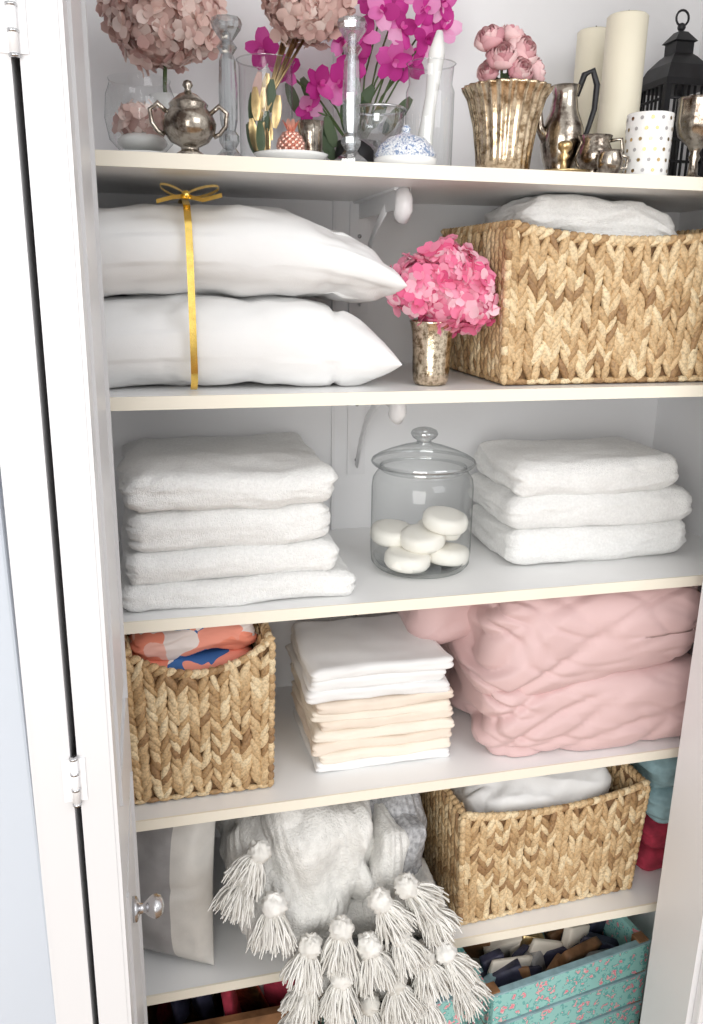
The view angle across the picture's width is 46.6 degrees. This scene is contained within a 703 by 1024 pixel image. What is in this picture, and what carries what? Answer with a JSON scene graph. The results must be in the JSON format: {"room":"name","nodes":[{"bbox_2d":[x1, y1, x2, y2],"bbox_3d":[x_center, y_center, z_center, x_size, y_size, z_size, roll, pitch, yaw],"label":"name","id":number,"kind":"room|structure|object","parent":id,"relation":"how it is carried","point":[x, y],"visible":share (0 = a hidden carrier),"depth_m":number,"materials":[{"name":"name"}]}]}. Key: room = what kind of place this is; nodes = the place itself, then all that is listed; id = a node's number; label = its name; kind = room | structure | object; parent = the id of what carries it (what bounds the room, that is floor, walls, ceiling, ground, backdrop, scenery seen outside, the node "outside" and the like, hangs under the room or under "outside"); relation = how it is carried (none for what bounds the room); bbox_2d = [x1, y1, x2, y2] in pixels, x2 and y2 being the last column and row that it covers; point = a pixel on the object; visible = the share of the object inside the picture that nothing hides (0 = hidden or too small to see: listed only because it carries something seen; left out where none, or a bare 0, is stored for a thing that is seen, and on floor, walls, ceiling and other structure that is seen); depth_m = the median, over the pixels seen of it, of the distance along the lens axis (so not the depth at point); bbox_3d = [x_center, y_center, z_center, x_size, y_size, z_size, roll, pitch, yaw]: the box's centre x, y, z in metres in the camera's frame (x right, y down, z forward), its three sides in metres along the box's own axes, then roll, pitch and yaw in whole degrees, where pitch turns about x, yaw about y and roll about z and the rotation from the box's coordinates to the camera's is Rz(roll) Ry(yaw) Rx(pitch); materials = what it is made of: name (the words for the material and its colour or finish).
{"room":"linen closet","nodes":[
{"label":"linen closet","id":0,"kind":"room"},
{"bbox_2d":[0,468,702,1023],"bbox_3d":[0.090,0.127,1.176,5.700,2.500,0.120,-3,17,-13],"label":"wall","id":1,"kind":"structure","parent":0,"point":[676,951],"depth_m":1.46,"materials":[{"name":"white paint"}]},
{"bbox_2d":[0,481,55,1023],"bbox_3d":[-0.446,0.206,0.990,0.085,2.440,0.018,-3,17,-13],"label":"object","id":2,"kind":"structure","parent":1,"relation":"attached to","point":[26,987],"depth_m":1.06,"materials":[{"name":"paint"}]},
{"bbox_2d":[0,0,163,1023],"bbox_3d":[-0.305,0.212,0.973,0.127,2.400,0.358,-3,17,-13],"label":"door","id":3,"kind":"structure","parent":1,"relation":"in","point":[57,459],"depth_m":0.76,"materials":[{"name":"paint"}]},
{"bbox_2d":[691,954,702,1023],"bbox_3d":[0.667,0.144,1.252,0.085,2.440,0.018,-3,17,-13],"label":"trim","id":4,"kind":"structure","parent":1,"relation":"attached to","point":[697,1017],"depth_m":1.45,"materials":[{"name":"white paint"}]},
{"bbox_2d":[86,0,702,836],"bbox_3d":[0.080,-0.030,1.716,1.555,2.500,0.100,-3,17,-13],"label":"wall","id":5,"kind":"structure","parent":0,"point":[554,26],"depth_m":1.52,"materials":[{"name":"paint"}]},
{"bbox_2d":[330,53,336,620],"bbox_3d":[-0.038,-0.009,1.636,0.006,2.500,0.006,-3,17,-13],"label":"trim","id":6,"kind":"structure","parent":5,"relation":"attached to","point":[334,57],"depth_m":1.59,"materials":[{"name":"white paint"}]},
{"bbox_2d":[345,614,361,618],"bbox_3d":[0.039,0.185,1.560,0.036,0.201,0.292,-3,17,-13],"label":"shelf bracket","id":7,"kind":"object","parent":5,"relation":"attached to","point":[360,615],"visible":0.11,"depth_m":1.71,"materials":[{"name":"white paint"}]},
{"bbox_2d":[347,404,406,474],"bbox_3d":[0.043,-0.133,1.468,0.036,0.201,0.292,-3,17,-13],"label":"shelf bracket","id":8,"kind":"object","parent":5,"relation":"attached to","point":[358,421],"visible":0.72,"depth_m":1.59,"materials":[{"name":"white paint"}]},
{"bbox_2d":[348,187,412,314],"bbox_3d":[0.047,-0.430,1.381,0.036,0.201,0.292,-3,17,-13],"label":"shelf bracket","id":9,"kind":"object","parent":5,"relation":"attached to","point":[399,200],"visible":0.66,"depth_m":1.39,"materials":[{"name":"white paint"}]},
{"bbox_2d":[95,149,702,212],"bbox_3d":[0.097,-0.523,1.313,1.255,0.018,0.390,-3,17,-13],"label":"closet shelf","id":10,"kind":"object","parent":5,"relation":"attached to","point":[119,172],"visible":0.75,"depth_m":1.18,"materials":[{"name":"wood"}]},
{"bbox_2d":[104,78,173,152],"bbox_3d":[-0.290,-0.538,1.125,0.104,0.104,0.104,-3,17,-13],"label":"bowl","id":11,"kind":"object","parent":10,"relation":"on","point":[132,119],"visible":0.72,"depth_m":1.11,"materials":[{"name":"glass"}]},
{"bbox_2d":[95,0,230,152],"bbox_3d":[-0.271,-0.650,1.193,0.193,0.283,0.159,-3,17,-13],"label":"hydrangea vase","id":12,"kind":"object","parent":10,"relation":"on","point":[155,34],"visible":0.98,"depth_m":1.15,"materials":[{"name":"pink plant"}]},
{"bbox_2d":[147,80,228,153],"bbox_3d":[-0.215,-0.519,1.080,0.081,0.096,0.072,9,18,26],"label":"sugar bowl","id":13,"kind":"object","parent":10,"relation":"on","point":[188,124],"visible":0.88,"depth_m":1.06,"materials":[{"name":"silver metal"}]},
{"bbox_2d":[212,18,241,155],"bbox_3d":[-0.168,-0.572,1.113,0.044,0.180,0.044,3,16,8],"label":"candlestick","id":14,"kind":"object","parent":10,"relation":"on","point":[238,18],"visible":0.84,"depth_m":1.10,"materials":[{"name":"clear glass"}]},
{"bbox_2d":[254,119,327,159],"bbox_3d":[-0.084,-0.512,1.131,0.104,0.057,0.104,-3,17,-13],"label":"dish","id":15,"kind":"object","parent":10,"relation":"on","point":[290,144],"visible":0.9,"depth_m":1.11,"materials":[{"name":"white ceramic"}]},
{"bbox_2d":[236,0,357,153],"bbox_3d":[-0.079,-0.674,1.228,0.189,0.312,0.135,-3,17,-13],"label":"glass hurricane vase","id":16,"kind":"object","parent":10,"relation":"on","point":[306,22],"visible":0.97,"depth_m":1.21,"materials":[{"name":"clear glass"}]},
{"bbox_2d":[297,119,323,151],"bbox_3d":[-0.060,-0.539,1.204,0.041,0.068,0.041,-3,17,-13],"label":"tumbler","id":17,"kind":"object","parent":10,"relation":"on","point":[311,130],"visible":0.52,"depth_m":1.19,"materials":[{"name":"silver metal"}]},
{"bbox_2d":[335,19,367,161],"bbox_3d":[0.000,-0.572,1.118,0.044,0.182,0.044,3,16,8],"label":"candlestick","id":18,"kind":"object","parent":10,"relation":"on","point":[366,25],"visible":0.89,"depth_m":1.12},
{"bbox_2d":[245,0,461,161],"bbox_3d":[0.004,-0.708,1.342,0.357,0.318,0.106,-3,17,-13],"label":"orchid","id":19,"kind":"object","parent":10,"relation":"on","point":[389,15],"visible":0.91,"depth_m":1.33,"materials":[{"name":"purple plant"}]},
{"bbox_2d":[349,103,406,159],"bbox_3d":[0.039,-0.561,1.239,0.087,0.093,0.087,-3,17,-13],"label":"glass compote","id":20,"kind":"object","parent":10,"relation":"on","point":[365,104],"visible":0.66,"depth_m":1.23,"materials":[{"name":"clear glass"}]},
{"bbox_2d":[374,125,436,164],"bbox_3d":[0.077,-0.518,1.159,0.090,0.058,0.090,-3,17,-13],"label":"dish","id":21,"kind":"object","parent":10,"relation":"on","point":[406,147],"visible":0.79,"depth_m":1.13,"materials":[{"name":"ceramic"}]},
{"bbox_2d":[405,30,455,161],"bbox_3d":[0.117,-0.610,1.217,0.074,0.200,0.074,-3,17,-13],"label":"cylinder","id":22,"kind":"object","parent":10,"relation":"on","point":[436,55],"visible":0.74,"depth_m":1.21,"materials":[{"name":"clear glass"}]},
{"bbox_2d":[461,24,553,168],"bbox_3d":[0.228,-0.605,1.204,0.135,0.204,0.135,-3,17,-13],"label":"vase","id":23,"kind":"object","parent":10,"relation":"on","point":[505,111],"visible":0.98,"depth_m":1.17,"materials":[{"name":"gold glass"}]},
{"bbox_2d":[546,141,587,171],"bbox_3d":[0.314,-0.523,1.206,0.072,0.045,0.072,-3,17,-13],"label":"brass chamberstick","id":24,"kind":"object","parent":10,"relation":"on","point":[564,147],"visible":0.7,"depth_m":1.20,"materials":[{"name":"gold metal"}]},
{"bbox_2d":[536,68,599,169],"bbox_3d":[0.335,-0.610,1.287,0.096,0.169,0.068,6,17,18],"label":"pitcher","id":25,"kind":"object","parent":10,"relation":"on","point":[563,122],"visible":0.67,"depth_m":1.27,"materials":[{"name":"silver metal"}]},
{"bbox_2d":[573,26,605,168],"bbox_3d":[0.419,-0.707,1.442,0.060,0.270,0.060,-3,17,-13],"label":"pillar candle","id":26,"kind":"object","parent":10,"relation":"on","point":[590,40],"visible":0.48,"depth_m":1.40,"materials":[{"name":"wax"}]},
{"bbox_2d":[574,133,623,171],"bbox_3d":[0.377,-0.546,1.260,0.066,0.062,0.058,-9,19,-29],"label":"creamer","id":27,"kind":"object","parent":10,"relation":"on","point":[586,155],"visible":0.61,"depth_m":1.24,"materials":[{"name":"silver metal"}]},
{"bbox_2d":[596,149,629,172],"bbox_3d":[0.384,-0.517,1.210,0.040,0.034,0.046,14,21,38],"label":"creamer","id":28,"kind":"object","parent":10,"relation":"on","point":[608,160],"visible":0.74,"depth_m":1.19,"materials":[{"name":"silver metal"}]},
{"bbox_2d":[597,10,648,173],"bbox_3d":[0.435,-0.667,1.323,0.064,0.260,0.064,-3,17,-13],"label":"pillar candle","id":29,"kind":"object","parent":10,"relation":"on","point":[626,31],"visible":0.66,"depth_m":1.29,"materials":[{"name":"wax"}]},
{"bbox_2d":[622,110,674,175],"bbox_3d":[0.450,-0.555,1.242,0.069,0.091,0.069,-3,17,-13],"label":"cup","id":30,"kind":"object","parent":10,"relation":"on","point":[648,134],"visible":0.77,"depth_m":1.22,"materials":[{"name":"white ceramic"}]},
{"bbox_2d":[640,9,702,176],"bbox_3d":[0.564,-0.716,1.433,0.096,0.296,0.096,-3,17,-13],"label":"metal lantern","id":31,"kind":"object","parent":10,"relation":"on","point":[679,73],"visible":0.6,"depth_m":1.39,"materials":[{"name":"metal"}]},
{"bbox_2d":[675,94,702,176],"bbox_3d":[0.536,-0.577,1.268,0.069,0.120,0.067,-3,17,-13],"label":"goblet","id":32,"kind":"object","parent":10,"relation":"on","point":[689,117],"visible":0.77,"depth_m":1.25,"materials":[{"name":"silver metal"}]},
{"bbox_2d":[143,837,661,1005],"bbox_3d":[0.080,0.755,1.685,1.255,0.018,0.390,-3,17,-13],"label":"closet shelf","id":33,"kind":"object","parent":5,"relation":"attached to","point":[168,978],"visible":0.02,"depth_m":1.53,"materials":[{"name":"wood"}]},
{"bbox_2d":[136,821,215,964],"bbox_3d":[-0.358,0.639,1.451,0.251,0.314,0.115,5,17,15],"label":"cushion","id":34,"kind":"object","parent":33,"relation":"on","point":[175,863],"visible":0.43,"depth_m":1.40,"materials":[{"name":"white fabric"}]},
{"bbox_2d":[208,793,494,1023],"bbox_3d":[-0.017,0.710,1.536,0.499,0.477,0.457,-2,17,-11],"label":"throw blanket","id":35,"kind":"object","parent":33,"relation":"on","point":[305,883],"visible":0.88,"depth_m":1.40,"materials":[{"name":"white fabric"}]},
{"bbox_2d":[419,764,650,925],"bbox_3d":[0.346,0.615,1.689,0.400,0.256,0.300,-4,17,-16],"label":"woven basket","id":36,"kind":"object","parent":33,"relation":"on","point":[490,865],"visible":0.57,"depth_m":1.56,"materials":[{"name":"woven water hyacinth"},{"name":"wicker"}]},
{"bbox_2d":[450,767,611,812],"bbox_3d":[0.346,0.540,1.666,0.339,0.184,0.238,-4,17,-16],"label":"blanket","id":37,"kind":"object","parent":36,"relation":"in","point":[529,793],"visible":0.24,"depth_m":1.56,"materials":[{"name":"white fabric"}]},
{"bbox_2d":[630,757,677,870],"bbox_3d":[0.621,0.583,1.777,0.141,0.285,0.306,-3,17,-13],"label":"clothes","id":38,"kind":"object","parent":33,"relation":"on","point":[661,772],"visible":0.2,"depth_m":1.63,"materials":[{"name":"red fabric"}]},
{"bbox_2d":[109,363,702,410],"bbox_3d":[0.093,-0.226,1.399,1.255,0.018,0.390,-3,17,-13],"label":"closet shelf","id":39,"kind":"object","parent":5,"relation":"attached to","point":[398,386],"visible":0.54,"depth_m":1.22,"materials":[{"name":"wood"}]},
{"bbox_2d":[104,293,401,388],"bbox_3d":[-0.234,-0.283,1.295,0.556,0.141,0.340,-3,17,-13],"label":"pillow","id":40,"kind":"object","parent":39,"relation":"on","point":[268,339],"visible":0.6,"depth_m":1.17,"materials":[{"name":"white fabric"}]},
{"bbox_2d":[98,203,406,302],"bbox_3d":[-0.233,-0.399,1.261,0.564,0.148,0.340,-3,17,-13],"label":"pillow","id":41,"kind":"object","parent":40,"relation":"on","point":[239,250],"visible":0.64,"depth_m":1.13,"materials":[{"name":"white fabric"}]},
{"bbox_2d":[156,183,221,389],"bbox_3d":[-0.255,-0.348,1.267,0.085,0.278,0.362,-3,17,-13],"label":"ribbon bow","id":42,"kind":"object","parent":41,"relation":"attached to","point":[183,198],"visible":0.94,"depth_m":1.10,"materials":[{"name":"gold metal"}]},
{"bbox_2d":[385,234,500,385],"bbox_3d":[0.142,-0.306,1.241,0.185,0.224,0.119,-3,17,-13],"label":"hydrangea vase","id":43,"kind":"object","parent":39,"relation":"on","point":[450,289],"visible":0.98,"depth_m":1.21,"materials":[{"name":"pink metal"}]},
{"bbox_2d":[441,219,702,385],"bbox_3d":[0.385,-0.362,1.408,0.400,0.245,0.300,-3,17,-13],"label":"woven basket","id":44,"kind":"object","parent":39,"relation":"on","point":[577,308],"visible":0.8,"depth_m":1.27,"materials":[{"name":"wicker"}]},
{"bbox_2d":[483,194,676,236],"bbox_3d":[0.388,-0.431,1.387,0.334,0.197,0.232,-3,17,-13],"label":"blanket","id":45,"kind":"object","parent":44,"relation":"in","point":[570,212],"visible":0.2,"depth_m":1.28,"materials":[{"name":"white fabric"}]},
{"bbox_2d":[135,686,680,831],"bbox_3d":[0.084,0.420,1.588,1.255,0.018,0.390,-3,17,-13],"label":"closet shelf","id":46,"kind":"object","parent":5,"relation":"attached to","point":[297,785],"visible":0.24,"depth_m":1.43,"materials":[{"name":"wood"}]},
{"bbox_2d":[124,622,275,803],"bbox_3d":[-0.276,0.301,1.437,0.250,0.285,0.285,-3,17,-13],"label":"woven basket","id":47,"kind":"object","parent":46,"relation":"on","point":[196,732],"visible":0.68,"depth_m":1.31,"materials":[{"name":"wicker"}]},
{"bbox_2d":[128,624,257,669],"bbox_3d":[-0.279,0.248,1.419,0.218,0.215,0.228,-3,17,-13],"label":"cloth","id":48,"kind":"object","parent":47,"relation":"in","point":[198,648],"visible":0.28,"depth_m":1.31,"materials":[{"name":"fabric"}]},
{"bbox_2d":[285,613,454,771],"bbox_3d":[0.030,0.328,1.521,0.276,0.203,0.229,-3,17,-13],"label":"folded linens","id":49,"kind":"object","parent":46,"relation":"on","point":[367,691],"visible":0.98,"depth_m":1.43,"materials":[{"name":"white fabric"}]},
{"bbox_2d":[396,586,700,756],"bbox_3d":[0.379,0.242,1.602,0.566,0.320,0.359,-3,17,-13],"label":"duvet","id":50,"kind":"object","parent":46,"relation":"on","point":[608,670],"visible":0.54,"depth_m":1.45,"materials":[{"name":"fabric"}]},
{"bbox_2d":[119,524,702,634],"bbox_3d":[0.088,0.092,1.492,1.255,0.018,0.390,-3,17,-13],"label":"closet shelf","id":51,"kind":"object","parent":5,"relation":"attached to","point":[488,577],"visible":0.29,"depth_m":1.38,"materials":[{"name":"wood"}]},
{"bbox_2d":[116,432,355,611],"bbox_3d":[-0.205,-0.002,1.389,0.375,0.222,0.345,-3,17,-13],"label":"folded towels","id":52,"kind":"object","parent":51,"relation":"on","point":[218,521],"visible":1,"depth_m":1.25,"materials":[{"name":"white fabric"}]},
{"bbox_2d":[370,427,475,578],"bbox_3d":[0.123,-0.026,1.418,0.180,0.246,0.180,-3,17,-13],"label":"jar","id":53,"kind":"object","parent":51,"relation":"on","point":[411,549],"visible":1,"depth_m":1.40,"materials":[{"name":"clear glass"}]},
{"bbox_2d":[468,437,691,564],"bbox_3d":[0.426,-0.029,1.550,0.376,0.200,0.233,-3,17,-13],"label":"folded towels","id":54,"kind":"object","parent":51,"relation":"on","point":[602,498],"visible":1,"depth_m":1.45,"materials":[{"name":"white fabric"}]},
{"bbox_2d":[626,22,702,1018],"bbox_3d":[0.753,0.010,1.608,0.100,2.500,0.440,-3,17,-13],"label":"wall","id":55,"kind":"structure","parent":0,"point":[678,431],"depth_m":1.66,"materials":[{"name":"paint"}]},
{"bbox_3d":[0.419,1.755,0.162,5.700,0.050,4.140,-3,17,-13],"label":"floor","id":56,"kind":"structure","parent":0,"visible":0},
{"bbox_2d":[147,979,313,1023],"bbox_3d":[-0.268,1.034,1.677,0.335,0.466,0.285,-3,17,-13],"label":"wooden storage box","id":57,"kind":"object","parent":56,"relation":"on","point":[259,1004],"visible":0.25,"depth_m":1.59,"materials":[{"name":"brown wood"}]},
{"bbox_2d":[314,987,466,1023],"bbox_3d":[0.068,1.090,1.754,0.284,0.328,0.262,-4,17,-17],"label":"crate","id":58,"kind":"object","parent":56,"relation":"on","point":[446,1007],"visible":0.02,"depth_m":1.63,"materials":[{"name":"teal wood"}]},
{"bbox_2d":[457,917,650,1023],"bbox_3d":[0.407,1.065,1.853,0.417,0.328,0.262,-6,17,-21],"label":"crate","id":59,"kind":"object","parent":56,"relation":"on","point":[591,973],"visible":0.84,"depth_m":1.75,"materials":[{"name":"teal wood"}]}
]}

